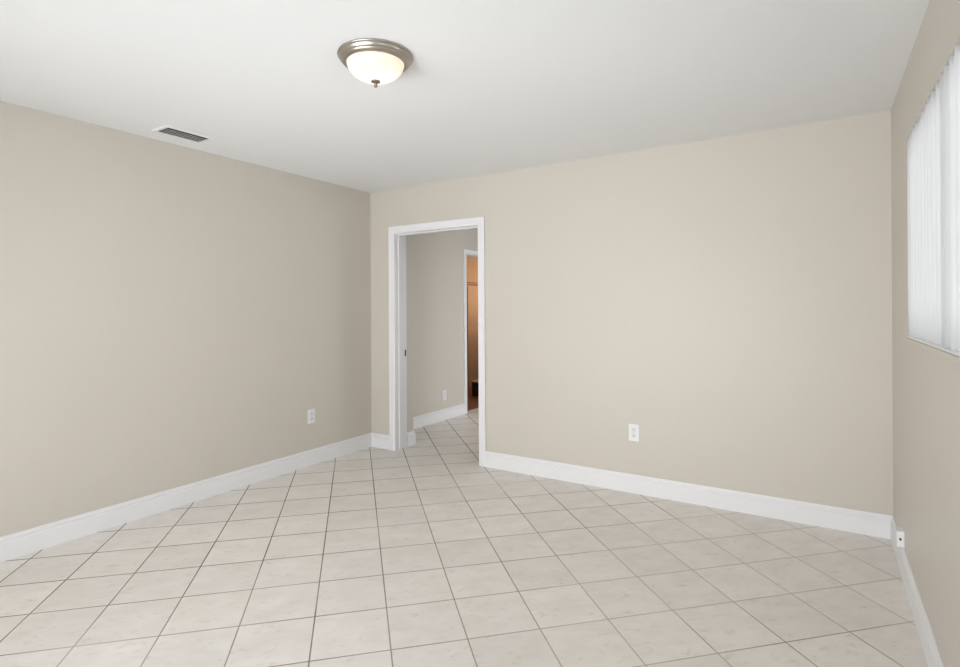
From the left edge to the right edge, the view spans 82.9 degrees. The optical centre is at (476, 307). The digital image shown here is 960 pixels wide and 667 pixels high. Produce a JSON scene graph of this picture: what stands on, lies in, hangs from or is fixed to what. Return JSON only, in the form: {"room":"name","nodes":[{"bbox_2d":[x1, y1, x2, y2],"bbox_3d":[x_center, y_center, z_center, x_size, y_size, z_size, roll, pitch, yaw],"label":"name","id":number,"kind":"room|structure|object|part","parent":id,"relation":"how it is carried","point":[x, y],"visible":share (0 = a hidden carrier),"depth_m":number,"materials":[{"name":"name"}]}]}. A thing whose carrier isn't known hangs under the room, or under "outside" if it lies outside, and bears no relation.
{"room":"empty bedroom","nodes":[
{"label":"empty bedroom","id":0,"kind":"room"},
{"bbox_2d":[0,101,370,536],"bbox_3d":[-2.397,0.124,3.216,0.152,2.440,4.902,0,0,32],"label":"wall","id":1,"kind":"structure","parent":0,"point":[172,316],"depth_m":3.56,"materials":[{"name":"beige paint"}]},
{"bbox_2d":[0,433,371,562],"bbox_3d":[-2.279,1.278,3.234,0.015,0.130,4.750,0,0,32],"label":"baseboard","id":2,"kind":"structure","parent":1,"relation":"attached to","point":[31,540],"depth_m":3.55,"materials":[{"name":"white paint"}]},
{"bbox_2d":[308,408,314,423],"bbox_3d":[-1.403,0.926,4.622,0.009,0.120,0.074,0,0,32],"label":"wall outlet","id":3,"kind":"object","parent":1,"relation":"attached to","point":[311,412],"visible":1,"depth_m":4.62,"materials":[{"name":"white plastic"}]},
{"bbox_2d":[406,235,412,432],"bbox_3d":[-0.882,0.118,5.407,0.545,2.440,0.117,0,0,32],"label":"pier","id":4,"kind":"object","parent":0,"point":[409,246],"visible":0.21,"depth_m":5.27,"materials":[{"name":"beige paint"}]},
{"bbox_2d":[407,431,415,445],"bbox_3d":[-0.631,1.272,5.270,0.015,0.130,0.114,0,0,32],"label":"baseboard","id":5,"kind":"object","parent":4,"relation":"attached to","point":[411,436],"visible":1,"depth_m":5.26,"materials":[{"name":"white paint"}]},
{"bbox_2d":[412,229,477,416],"bbox_3d":[0.030,0.115,7.226,0.115,2.440,3.931,0,0,32],"label":"wall","id":6,"kind":"structure","parent":0,"point":[438,330],"depth_m":6.37,"materials":[{"name":"beige paint"}]},
{"bbox_2d":[413,404,464,428],"bbox_3d":[-0.556,1.272,6.171,0.015,0.130,1.516,0,0,32],"label":"baseboard","id":7,"kind":"structure","parent":6,"relation":"attached to","point":[447,413],"depth_m":6.33,"materials":[{"name":"white paint"}]},
{"bbox_2d":[442,390,445,400],"bbox_3d":[-0.381,1.048,6.455,0.009,0.120,0.074,0,0,32],"label":"wall outlet","id":8,"kind":"object","parent":6,"relation":"attached to","point":[444,391],"visible":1,"depth_m":6.45,"materials":[{"name":"white plastic"}]},
{"bbox_2d":[463,249,477,413],"bbox_3d":[0.024,0.302,7.214,0.151,2.066,0.874,0,0,32],"label":"door frame","id":9,"kind":"structure","parent":6,"relation":"in","point":[471,253],"depth_m":6.82,"materials":[{"name":"white paint"}]},
{"bbox_2d":[0,388,927,666],"bbox_3d":[-0.002,1.382,4.257,5.562,0.100,9.222,0,0,32],"label":"floor","id":10,"kind":"structure","parent":0,"point":[420,554],"depth_m":2.64,"materials":[{"name":"beige tile"}]},
{"bbox_2d":[471,379,478,395],"bbox_3d":[0.191,1.222,8.258,0.424,0.225,0.364,0,0,32],"label":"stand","id":11,"kind":"object","parent":10,"relation":"on","point":[475,387],"visible":0.24,"depth_m":8.19,"materials":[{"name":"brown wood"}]},
{"bbox_2d":[0,0,929,192],"bbox_3d":[-0.052,-1.157,4.389,5.762,0.100,9.402,0,0,32],"label":"ceiling","id":12,"kind":"structure","parent":0,"point":[489,86],"depth_m":2.57,"materials":[{"name":"white paint"}]},
{"bbox_2d":[151,125,214,143],"bbox_3d":[-1.862,-1.092,3.456,0.178,0.014,0.311,0,0,32],"label":"ceiling vent","id":13,"kind":"object","parent":12,"relation":"in","point":[167,130],"visible":1,"depth_m":3.44,"materials":[{"name":"white metal"}]},
{"bbox_2d":[337,38,412,87],"bbox_3d":[-0.444,-1.037,2.395,0.328,0.140,0.328,0,0,32],"label":"ceiling light","id":14,"kind":"object","parent":12,"relation":"attached to","point":[375,61],"visible":1,"depth_m":2.31,"materials":[{"name":"white glass"}]},
{"bbox_3d":[-0.444,-1.035,2.395,0.249,0.079,0.249,0,0,32],"label":"lamp shade","id":15,"kind":"part","parent":14,"relation":"part of","materials":[{"name":"white glass"}]},
{"bbox_2d":[467,256,477,388],"bbox_3d":[-0.564,0.119,8.403,0.120,2.440,2.820,0,0,32],"label":"wall","id":16,"kind":"structure","parent":0,"point":[472,262],"depth_m":9.08,"materials":[{"name":"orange paint"}]},
{"bbox_2d":[467,282,477,362],"bbox_3d":[-0.505,0.464,8.367,0.015,1.750,2.620,0,0,32],"label":"trim","id":17,"kind":"structure","parent":16,"relation":"attached to","point":[474,284],"depth_m":8.94,"materials":[{"name":"brown wood"}]},
{"bbox_2d":[370,110,892,515],"bbox_3d":[0.676,0.108,4.259,4.407,2.440,0.152,0,0,32],"label":"wall","id":18,"kind":"structure","parent":0,"point":[728,299],"depth_m":3.65,"materials":[{"name":"beige paint"}]},
{"bbox_2d":[372,433,388,449],"bbox_3d":[-0.914,1.273,5.172,0.241,0.130,0.015,0,0,32],"label":"baseboard","id":19,"kind":"structure","parent":18,"relation":"attached to","point":[378,440],"depth_m":5.16,"materials":[{"name":"white paint"}]},
{"bbox_2d":[388,216,485,466],"bbox_3d":[-0.328,0.289,4.896,1.055,2.091,0.188,0,0,32],"label":"door frame","id":20,"kind":"structure","parent":18,"relation":"in","point":[397,235],"depth_m":5.08,"materials":[{"name":"white paint"}]},
{"bbox_3d":[-0.282,0.289,4.968,1.055,2.091,0.018,0,0,32],"label":"casing","id":21,"kind":"part","parent":20,"relation":"part of","materials":[{"name":"white paint"}]},
{"bbox_2d":[629,424,638,441],"bbox_3d":[1.123,0.896,3.881,0.074,0.120,0.009,0,0,32],"label":"wall outlet","id":22,"kind":"object","parent":18,"relation":"attached to","point":[633,428],"visible":1,"depth_m":3.88,"materials":[{"name":"white plastic"}]},
{"bbox_2d":[485,451,892,538],"bbox_3d":[1.222,1.260,3.815,2.716,0.130,0.015,0,0,32],"label":"baseboard","id":23,"kind":"structure","parent":18,"relation":"attached to","point":[849,520],"depth_m":3.61,"materials":[{"name":"white paint"}]},
{"bbox_2d":[891,0,959,666],"bbox_3d":[1.129,0.103,0.977,0.182,2.440,4.902,0,0,32],"label":"wall","id":24,"kind":"structure","parent":0,"point":[926,384],"depth_m":2.13,"materials":[{"name":"beige paint"}]},
{"bbox_2d":[895,526,904,548],"bbox_3d":[2.113,1.146,2.715,0.031,0.085,0.074,0,0,32],"label":"wall jack","id":25,"kind":"object","parent":24,"relation":"attached to","point":[899,532],"visible":1,"depth_m":2.69,"materials":[{"name":"white plastic"}]},
{"bbox_3d":[2.125,1.146,2.707,0.004,0.085,0.074,0,0,32],"label":"mounting plate","id":26,"kind":"part","parent":25,"relation":"part of","materials":[{"name":"white plastic"}]},
{"bbox_2d":[890,516,944,666],"bbox_3d":[1.093,1.258,1.093,0.015,0.130,4.750,0,0,32],"label":"baseboard","id":27,"kind":"structure","parent":24,"relation":"attached to","point":[933,657],"depth_m":2.24,"materials":[{"name":"white paint"}]},
{"bbox_2d":[905,337,959,363],"bbox_3d":[1.503,0.151,1.745,0.012,0.018,1.835,0,0,32],"label":"trim","id":28,"kind":"structure","parent":24,"relation":"attached to","point":[954,358],"depth_m":1.85,"materials":[{"name":"beige paint"}]},
{"bbox_2d":[907,335,959,356],"bbox_3d":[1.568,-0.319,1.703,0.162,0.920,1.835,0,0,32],"label":"windowsill","id":29,"kind":"structure","parent":24,"relation":"in","point":[949,350],"depth_m":1.88,"materials":[{"name":"white"}]},
{"bbox_2d":[907,44,959,350],"bbox_3d":[1.530,-0.325,1.729,0.073,0.906,1.819,0,0,32],"label":"vertical blind","id":30,"kind":"object","parent":24,"relation":"attached to","point":[933,144],"visible":1,"depth_m":1.86,"materials":[{"name":"white"}]}
]}

